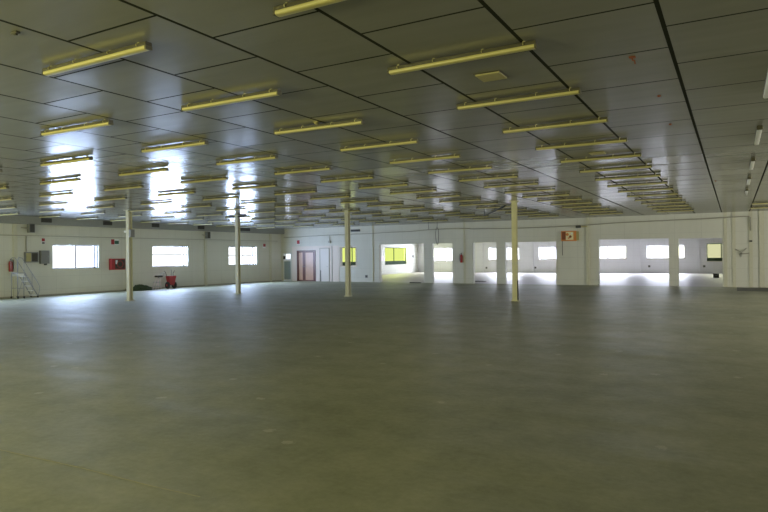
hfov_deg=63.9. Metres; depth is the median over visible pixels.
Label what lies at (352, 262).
window
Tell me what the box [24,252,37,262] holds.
electrical panel
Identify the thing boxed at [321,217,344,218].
strip light
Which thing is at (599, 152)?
ceiling plate
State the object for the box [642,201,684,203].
diffuser
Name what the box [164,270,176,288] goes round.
cart
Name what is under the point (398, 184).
strip light
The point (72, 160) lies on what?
diffuser
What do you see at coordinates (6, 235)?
conduit
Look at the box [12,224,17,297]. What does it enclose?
trim
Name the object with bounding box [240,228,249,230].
air vent
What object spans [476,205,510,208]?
strip light
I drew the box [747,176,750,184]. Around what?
strip light
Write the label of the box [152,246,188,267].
window
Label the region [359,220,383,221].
strip light
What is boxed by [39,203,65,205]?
diffuser
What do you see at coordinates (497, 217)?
strip light
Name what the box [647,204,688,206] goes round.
strip light
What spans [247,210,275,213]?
strip light
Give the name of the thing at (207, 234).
wall speaker
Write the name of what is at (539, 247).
window
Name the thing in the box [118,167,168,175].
strip light
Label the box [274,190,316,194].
strip light
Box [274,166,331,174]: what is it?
strip light
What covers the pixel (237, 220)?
steel column
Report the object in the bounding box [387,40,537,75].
strip light
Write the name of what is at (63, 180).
diffuser
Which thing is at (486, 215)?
strip light
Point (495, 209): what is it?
rod
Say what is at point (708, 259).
window
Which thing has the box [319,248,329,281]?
door
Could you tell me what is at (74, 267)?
window
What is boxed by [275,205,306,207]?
diffuser
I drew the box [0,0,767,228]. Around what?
ceiling
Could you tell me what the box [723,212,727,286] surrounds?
trim
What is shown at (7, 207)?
strip light
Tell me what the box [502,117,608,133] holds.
strip light
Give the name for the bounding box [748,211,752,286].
column
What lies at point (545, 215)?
strip light
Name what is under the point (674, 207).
strip light
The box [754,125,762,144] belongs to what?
strip light
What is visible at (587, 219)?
trim
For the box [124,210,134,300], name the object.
steel column
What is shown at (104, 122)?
strip light
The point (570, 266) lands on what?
wall
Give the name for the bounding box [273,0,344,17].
strip light
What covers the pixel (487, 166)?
strip light
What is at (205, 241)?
trim
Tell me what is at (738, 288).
floor plate
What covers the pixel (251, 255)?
window
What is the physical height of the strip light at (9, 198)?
0.082 m
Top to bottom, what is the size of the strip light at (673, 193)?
0.082 m
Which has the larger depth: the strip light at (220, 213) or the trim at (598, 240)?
the trim at (598, 240)
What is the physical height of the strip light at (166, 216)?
0.082 m
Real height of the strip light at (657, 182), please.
0.082 m
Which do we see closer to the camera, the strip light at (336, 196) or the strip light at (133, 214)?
the strip light at (336, 196)
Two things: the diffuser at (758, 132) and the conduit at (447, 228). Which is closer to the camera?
the diffuser at (758, 132)
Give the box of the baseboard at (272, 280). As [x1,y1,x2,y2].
[0,280,281,298]
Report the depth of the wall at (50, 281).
33.19 m
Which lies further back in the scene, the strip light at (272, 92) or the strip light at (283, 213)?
the strip light at (283, 213)
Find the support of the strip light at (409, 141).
attached to the ceiling
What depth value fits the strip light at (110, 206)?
22.69 m
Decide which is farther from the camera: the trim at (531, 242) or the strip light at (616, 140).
the trim at (531, 242)
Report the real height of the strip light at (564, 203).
0.082 m
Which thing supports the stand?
on the floor
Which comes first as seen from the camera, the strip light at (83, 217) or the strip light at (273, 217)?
the strip light at (83, 217)
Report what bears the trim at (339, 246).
attached to the wall at (570, 266)
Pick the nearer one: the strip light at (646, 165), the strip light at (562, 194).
the strip light at (646, 165)
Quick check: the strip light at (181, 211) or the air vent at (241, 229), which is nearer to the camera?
the strip light at (181, 211)
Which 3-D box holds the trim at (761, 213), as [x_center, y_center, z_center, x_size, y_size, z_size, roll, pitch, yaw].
[17.972,-0.323,29.317,0.200,3.646,0.059,-1,0,30]
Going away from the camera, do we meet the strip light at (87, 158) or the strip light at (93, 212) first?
the strip light at (87, 158)
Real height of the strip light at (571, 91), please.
0.082 m
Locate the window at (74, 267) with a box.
[52,245,99,269]
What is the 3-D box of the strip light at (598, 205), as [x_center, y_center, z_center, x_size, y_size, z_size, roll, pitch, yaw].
[7.939,-1.999,24.768,1.551,0.082,0.088,-1,0,30]
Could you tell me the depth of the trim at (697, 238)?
49.88 m
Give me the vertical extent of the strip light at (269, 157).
0.082 m
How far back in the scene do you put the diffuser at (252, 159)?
12.07 m
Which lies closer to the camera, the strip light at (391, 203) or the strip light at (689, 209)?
the strip light at (391, 203)
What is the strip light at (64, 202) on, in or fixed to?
attached to the ceiling
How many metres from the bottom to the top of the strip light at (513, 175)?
0.082 m
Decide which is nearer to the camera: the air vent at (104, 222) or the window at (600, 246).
the air vent at (104, 222)
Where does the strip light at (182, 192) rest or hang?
attached to the ceiling
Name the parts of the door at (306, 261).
panel, panel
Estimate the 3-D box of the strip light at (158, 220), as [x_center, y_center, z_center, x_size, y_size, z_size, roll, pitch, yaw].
[-12.115,-1.791,31.996,1.551,0.082,0.088,-1,0,30]
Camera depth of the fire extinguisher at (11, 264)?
27.19 m
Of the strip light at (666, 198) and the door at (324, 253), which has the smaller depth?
the strip light at (666, 198)
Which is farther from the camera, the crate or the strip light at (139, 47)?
the crate
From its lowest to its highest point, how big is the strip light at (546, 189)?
0.082 m
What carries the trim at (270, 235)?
attached to the wall at (50, 281)
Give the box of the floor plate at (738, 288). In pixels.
[737,287,767,290]
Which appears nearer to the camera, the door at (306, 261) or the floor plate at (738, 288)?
the floor plate at (738, 288)
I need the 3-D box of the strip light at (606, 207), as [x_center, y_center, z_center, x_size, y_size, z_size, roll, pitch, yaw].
[8.834,-2.009,26.344,1.551,0.082,0.088,-1,0,30]
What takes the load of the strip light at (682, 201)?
attached to the ceiling
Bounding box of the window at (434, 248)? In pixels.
[434,248,452,261]
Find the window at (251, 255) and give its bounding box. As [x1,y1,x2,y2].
[228,246,255,265]
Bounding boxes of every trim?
[0,215,283,233]
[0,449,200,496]
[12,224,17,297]
[204,231,207,285]
[269,234,271,281]
[292,246,296,280]
[297,246,315,249]
[316,246,338,281]
[339,246,355,266]
[372,226,373,281]
[463,222,464,282]
[481,243,482,272]
[531,242,532,272]
[586,218,588,284]
[598,240,598,284]
[638,239,640,272]
[697,238,699,272]
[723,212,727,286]
[732,212,735,286]
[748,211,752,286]
[759,211,764,287]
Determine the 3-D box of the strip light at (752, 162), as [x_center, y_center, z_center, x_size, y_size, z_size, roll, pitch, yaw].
[7.990,-1.996,13.362,0.087,0.082,1.551,-1,0,30]
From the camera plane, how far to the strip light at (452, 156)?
12.14 m
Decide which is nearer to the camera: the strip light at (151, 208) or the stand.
the strip light at (151, 208)
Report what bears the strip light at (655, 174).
attached to the ceiling
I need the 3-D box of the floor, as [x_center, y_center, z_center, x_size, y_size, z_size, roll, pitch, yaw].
[4.519,1.743,27.058,37.400,0.200,61.000,-1,0,30]
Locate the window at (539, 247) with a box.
[539,247,555,259]
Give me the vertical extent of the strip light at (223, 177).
0.082 m
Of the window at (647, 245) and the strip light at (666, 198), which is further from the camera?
the window at (647, 245)
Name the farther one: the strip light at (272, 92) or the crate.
the crate
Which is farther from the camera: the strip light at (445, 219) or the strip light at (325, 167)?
the strip light at (445, 219)
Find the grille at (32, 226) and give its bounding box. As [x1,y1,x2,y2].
[30,224,34,231]
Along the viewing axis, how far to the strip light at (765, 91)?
7.13 m
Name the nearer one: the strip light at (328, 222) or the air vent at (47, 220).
the air vent at (47, 220)
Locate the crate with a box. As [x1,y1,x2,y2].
[713,273,718,277]
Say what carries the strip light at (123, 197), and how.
attached to the ceiling
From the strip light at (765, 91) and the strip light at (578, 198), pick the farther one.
the strip light at (578, 198)
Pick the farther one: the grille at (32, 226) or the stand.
the stand
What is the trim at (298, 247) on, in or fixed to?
attached to the wall at (570, 266)
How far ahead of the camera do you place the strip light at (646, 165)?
13.80 m
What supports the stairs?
on the floor
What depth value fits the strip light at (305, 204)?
22.90 m
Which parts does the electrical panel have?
door, door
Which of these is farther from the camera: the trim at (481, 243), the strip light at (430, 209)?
the trim at (481, 243)
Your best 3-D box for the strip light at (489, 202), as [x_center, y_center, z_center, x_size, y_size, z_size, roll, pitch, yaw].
[3.543,-1.953,23.105,1.551,0.082,0.087,-1,0,30]
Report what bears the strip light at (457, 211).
attached to the ceiling
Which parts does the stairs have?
handrail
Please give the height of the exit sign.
0.290 m
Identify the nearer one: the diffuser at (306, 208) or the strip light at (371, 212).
the diffuser at (306, 208)
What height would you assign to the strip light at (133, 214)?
0.082 m
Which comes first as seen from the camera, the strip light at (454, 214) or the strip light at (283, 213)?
the strip light at (283, 213)
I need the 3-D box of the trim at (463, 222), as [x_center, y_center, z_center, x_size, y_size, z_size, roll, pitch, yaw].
[4.787,-0.187,36.818,0.100,3.646,0.039,-1,0,30]
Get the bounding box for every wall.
[0,223,417,296]
[281,211,767,287]
[417,238,721,273]
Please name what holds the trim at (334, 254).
attached to the wall at (570, 266)
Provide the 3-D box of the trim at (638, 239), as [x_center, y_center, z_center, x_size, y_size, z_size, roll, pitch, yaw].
[21.596,-0.368,52.099,0.140,3.646,0.059,-1,0,30]
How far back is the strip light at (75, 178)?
15.01 m
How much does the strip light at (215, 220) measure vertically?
0.082 m
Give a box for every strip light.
[0,197,13,200]
[0,206,16,208]
[0,212,19,215]
[39,177,80,184]
[39,192,73,196]
[39,201,67,205]
[39,209,63,212]
[39,215,60,217]
[40,120,113,135]
[40,156,92,166]
[42,41,151,76]
[76,217,97,219]
[81,212,105,214]
[86,205,114,208]
[94,196,126,201]
[104,185,143,190]
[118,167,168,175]
[118,214,141,216]
[128,208,155,211]
[140,201,172,204]
[140,220,161,222]
[141,140,208,152]
[151,216,174,218]
[157,191,195,195]
[164,211,190,213]
[181,88,281,111]
[181,176,228,183]
[181,204,211,207]
[181,218,203,220]
[196,213,222,215]
[202,196,239,200]
[207,220,229,221]
[216,155,277,165]
[216,207,245,210]
[232,184,276,189]
[241,200,276,203]
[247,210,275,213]
[251,217,275,219]
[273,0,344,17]
[274,119,364,134]
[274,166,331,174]
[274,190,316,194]
[274,203,308,207]
[274,213,301,215]
[274,219,298,221]
[295,221,318,222]
[299,215,325,217]
[303,207,335,209]
[310,195,350,199]
[315,222,337,223]
[320,175,374,182]
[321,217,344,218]
[329,209,360,212]
[340,138,418,151]
[340,199,378,203]
[352,212,381,214]
[358,183,408,188]
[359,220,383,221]
[367,203,403,206]
[372,214,400,216]
[375,221,398,223]
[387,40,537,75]
[389,154,461,163]
[390,189,436,193]
[390,206,424,209]
[390,216,417,218]
[407,218,433,219]
[410,209,443,211]
[416,194,460,198]
[422,219,447,221]
[428,165,492,173]
[429,211,460,213]
[439,198,480,202]
[445,214,475,215]
[456,87,580,110]
[458,174,518,181]
[459,202,498,205]
[459,215,488,217]
[473,217,500,219]
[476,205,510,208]
[483,182,538,187]
[492,208,526,210]
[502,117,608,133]
[504,188,555,193]
[505,211,538,213]
[517,213,549,215]
[522,193,569,197]
[528,215,558,217]
[535,137,627,150]
[537,197,581,201]
[550,201,592,204]
[560,153,641,162]
[562,204,601,207]
[572,207,609,210]
[579,164,652,172]
[581,210,616,212]
[589,212,622,214]
[595,173,660,180]
[607,181,667,186]
[618,187,673,192]
[627,192,677,196]
[634,197,682,200]
[641,200,685,204]
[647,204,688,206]
[652,207,691,209]
[657,209,693,211]
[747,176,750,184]
[749,158,755,169]
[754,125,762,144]
[763,69,767,98]
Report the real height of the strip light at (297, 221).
0.082 m
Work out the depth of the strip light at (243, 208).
24.36 m
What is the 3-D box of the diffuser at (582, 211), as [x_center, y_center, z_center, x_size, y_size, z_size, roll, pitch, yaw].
[9.731,-1.995,27.923,1.511,0.034,0.072,-1,0,29]
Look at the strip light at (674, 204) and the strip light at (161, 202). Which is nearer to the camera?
the strip light at (161, 202)
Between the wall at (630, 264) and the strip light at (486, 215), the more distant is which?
the wall at (630, 264)
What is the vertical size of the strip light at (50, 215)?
0.082 m
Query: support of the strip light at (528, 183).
attached to the ceiling
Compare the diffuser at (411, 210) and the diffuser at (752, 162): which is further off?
the diffuser at (411, 210)
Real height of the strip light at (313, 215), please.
0.082 m
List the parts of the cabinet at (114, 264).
panel, door glass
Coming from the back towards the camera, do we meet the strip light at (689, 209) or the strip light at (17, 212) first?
the strip light at (689, 209)
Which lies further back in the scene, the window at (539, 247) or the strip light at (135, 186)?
the window at (539, 247)
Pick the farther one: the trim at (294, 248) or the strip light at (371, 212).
the trim at (294, 248)
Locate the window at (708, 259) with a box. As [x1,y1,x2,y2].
[706,243,721,261]
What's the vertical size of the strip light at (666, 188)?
0.082 m
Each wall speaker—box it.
[21,223,34,232]
[202,232,210,238]
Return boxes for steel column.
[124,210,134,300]
[229,215,245,293]
[342,210,350,296]
[509,200,519,300]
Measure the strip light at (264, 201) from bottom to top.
0.082 m
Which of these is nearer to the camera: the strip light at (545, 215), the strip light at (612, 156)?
the strip light at (612, 156)
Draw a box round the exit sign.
[111,239,118,244]
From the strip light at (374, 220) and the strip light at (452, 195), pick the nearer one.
the strip light at (452, 195)
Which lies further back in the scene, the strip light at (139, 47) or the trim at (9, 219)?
the trim at (9, 219)
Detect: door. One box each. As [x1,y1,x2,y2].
[283,253,290,280]
[297,250,315,280]
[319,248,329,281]
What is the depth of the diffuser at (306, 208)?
24.54 m
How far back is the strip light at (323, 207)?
24.47 m
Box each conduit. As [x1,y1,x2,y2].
[6,235,256,240]
[284,228,469,237]
[470,216,750,230]
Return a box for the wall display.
[561,231,578,254]
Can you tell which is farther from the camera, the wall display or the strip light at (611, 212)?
the wall display
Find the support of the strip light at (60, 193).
attached to the ceiling
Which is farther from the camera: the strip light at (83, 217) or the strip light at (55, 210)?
the strip light at (83, 217)
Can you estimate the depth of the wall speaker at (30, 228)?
27.80 m
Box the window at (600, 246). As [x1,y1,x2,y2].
[600,246,625,258]
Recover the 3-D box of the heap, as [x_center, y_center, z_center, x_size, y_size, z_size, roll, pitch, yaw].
[-12.833,1.655,32.655,0.682,0.334,1.486,-1,0,32]
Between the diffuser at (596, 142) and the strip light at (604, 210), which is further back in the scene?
the strip light at (604, 210)
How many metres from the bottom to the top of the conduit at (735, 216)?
0.705 m
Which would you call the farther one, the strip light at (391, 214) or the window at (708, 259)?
the window at (708, 259)
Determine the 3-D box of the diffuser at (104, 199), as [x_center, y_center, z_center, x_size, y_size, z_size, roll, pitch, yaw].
[-8.748,-1.799,19.694,1.511,0.034,0.072,-1,0,29]
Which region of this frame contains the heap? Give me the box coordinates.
[133,284,151,290]
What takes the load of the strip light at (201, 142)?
attached to the ceiling
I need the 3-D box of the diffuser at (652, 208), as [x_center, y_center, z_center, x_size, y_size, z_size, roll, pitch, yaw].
[12.338,-2.022,26.436,1.511,0.034,0.072,-1,0,30]
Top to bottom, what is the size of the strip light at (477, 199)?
0.082 m
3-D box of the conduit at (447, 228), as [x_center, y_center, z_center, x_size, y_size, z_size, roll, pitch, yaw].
[-0.989,-1.473,40.047,14.051,0.284,0.071,-1,0,30]
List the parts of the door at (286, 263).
panel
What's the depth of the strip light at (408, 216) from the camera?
30.76 m
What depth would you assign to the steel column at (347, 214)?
26.00 m
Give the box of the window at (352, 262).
[342,247,355,265]
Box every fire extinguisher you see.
[9,259,13,271]
[459,253,462,262]
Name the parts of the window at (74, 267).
sill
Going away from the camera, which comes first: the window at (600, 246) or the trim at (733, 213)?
the trim at (733, 213)
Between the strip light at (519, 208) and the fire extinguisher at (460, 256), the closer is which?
the strip light at (519, 208)
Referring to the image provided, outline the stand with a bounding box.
[152,275,163,289]
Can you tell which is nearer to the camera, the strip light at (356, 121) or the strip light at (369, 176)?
the strip light at (356, 121)
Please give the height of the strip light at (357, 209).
0.082 m
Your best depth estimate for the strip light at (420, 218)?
32.27 m
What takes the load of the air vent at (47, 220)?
attached to the wall at (50, 281)
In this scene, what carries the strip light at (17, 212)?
attached to the ceiling
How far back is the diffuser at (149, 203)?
21.27 m
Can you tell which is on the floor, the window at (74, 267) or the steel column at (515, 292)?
the steel column at (515, 292)
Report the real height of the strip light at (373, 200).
0.082 m
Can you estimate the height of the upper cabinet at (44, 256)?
0.680 m
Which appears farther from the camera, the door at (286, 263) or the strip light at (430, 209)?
the door at (286, 263)
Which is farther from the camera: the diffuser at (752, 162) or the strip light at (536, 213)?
the strip light at (536, 213)
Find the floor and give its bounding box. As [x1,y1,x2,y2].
[0,272,767,511]
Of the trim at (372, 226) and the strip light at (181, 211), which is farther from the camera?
the trim at (372, 226)
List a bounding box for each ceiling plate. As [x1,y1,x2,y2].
[473,70,508,81]
[588,151,606,154]
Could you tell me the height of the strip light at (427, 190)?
0.082 m
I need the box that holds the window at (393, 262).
[385,247,406,264]
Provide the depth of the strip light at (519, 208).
26.23 m
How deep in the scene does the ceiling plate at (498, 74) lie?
6.67 m
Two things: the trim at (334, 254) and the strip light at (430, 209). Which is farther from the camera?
the trim at (334, 254)
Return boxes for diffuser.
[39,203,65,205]
[40,179,77,184]
[41,158,88,165]
[94,198,124,201]
[141,202,170,204]
[217,157,274,164]
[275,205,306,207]
[304,208,334,209]
[411,210,442,211]
[536,140,625,149]
[538,199,580,201]
[581,211,615,212]
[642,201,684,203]
[649,205,687,206]
[652,208,689,209]
[660,210,693,211]
[750,161,754,169]
[754,130,761,144]
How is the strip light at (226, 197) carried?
attached to the ceiling
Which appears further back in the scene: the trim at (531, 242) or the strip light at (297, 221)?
the trim at (531, 242)
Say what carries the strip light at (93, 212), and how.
attached to the ceiling
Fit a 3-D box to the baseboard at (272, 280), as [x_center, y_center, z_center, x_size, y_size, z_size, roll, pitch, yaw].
[-16.849,1.832,26.774,0.019,0.069,38.880,-1,0,30]
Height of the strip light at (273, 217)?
0.082 m
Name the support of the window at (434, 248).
in the wall at (630, 264)
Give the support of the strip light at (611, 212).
attached to the ceiling
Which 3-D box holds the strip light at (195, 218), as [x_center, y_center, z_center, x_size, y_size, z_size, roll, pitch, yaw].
[-9.505,-1.818,30.515,1.551,0.082,0.088,-1,0,30]
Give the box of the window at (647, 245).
[647,245,684,258]
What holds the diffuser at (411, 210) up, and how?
attached to the strip light at (430, 209)
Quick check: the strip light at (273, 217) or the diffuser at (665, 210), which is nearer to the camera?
the diffuser at (665, 210)
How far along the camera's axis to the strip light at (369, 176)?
15.21 m
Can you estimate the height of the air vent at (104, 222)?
0.200 m
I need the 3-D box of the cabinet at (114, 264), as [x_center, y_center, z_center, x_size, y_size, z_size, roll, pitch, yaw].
[-13.813,0.424,31.930,0.231,0.580,0.840,-1,0,30]
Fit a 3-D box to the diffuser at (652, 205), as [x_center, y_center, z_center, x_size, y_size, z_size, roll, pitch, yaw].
[11.448,-2.012,24.869,1.511,0.034,0.072,-1,0,29]
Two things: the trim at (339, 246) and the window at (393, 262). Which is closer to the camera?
the trim at (339, 246)
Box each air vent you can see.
[41,218,51,222]
[103,221,111,224]
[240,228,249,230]
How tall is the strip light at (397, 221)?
0.082 m
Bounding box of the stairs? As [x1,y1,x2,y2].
[10,257,39,298]
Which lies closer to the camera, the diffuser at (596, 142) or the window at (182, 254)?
the diffuser at (596, 142)
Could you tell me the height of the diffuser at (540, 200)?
0.034 m
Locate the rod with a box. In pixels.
[483,205,505,215]
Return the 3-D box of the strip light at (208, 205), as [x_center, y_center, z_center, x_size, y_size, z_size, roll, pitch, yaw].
[-6.965,-1.842,22.833,1.551,0.082,0.088,-1,0,30]
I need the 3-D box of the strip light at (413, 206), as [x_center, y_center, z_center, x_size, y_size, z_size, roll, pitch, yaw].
[0.934,-1.926,24.588,1.551,0.082,0.087,-1,0,30]
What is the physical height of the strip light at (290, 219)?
0.082 m
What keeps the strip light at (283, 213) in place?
attached to the ceiling
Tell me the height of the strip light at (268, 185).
0.082 m

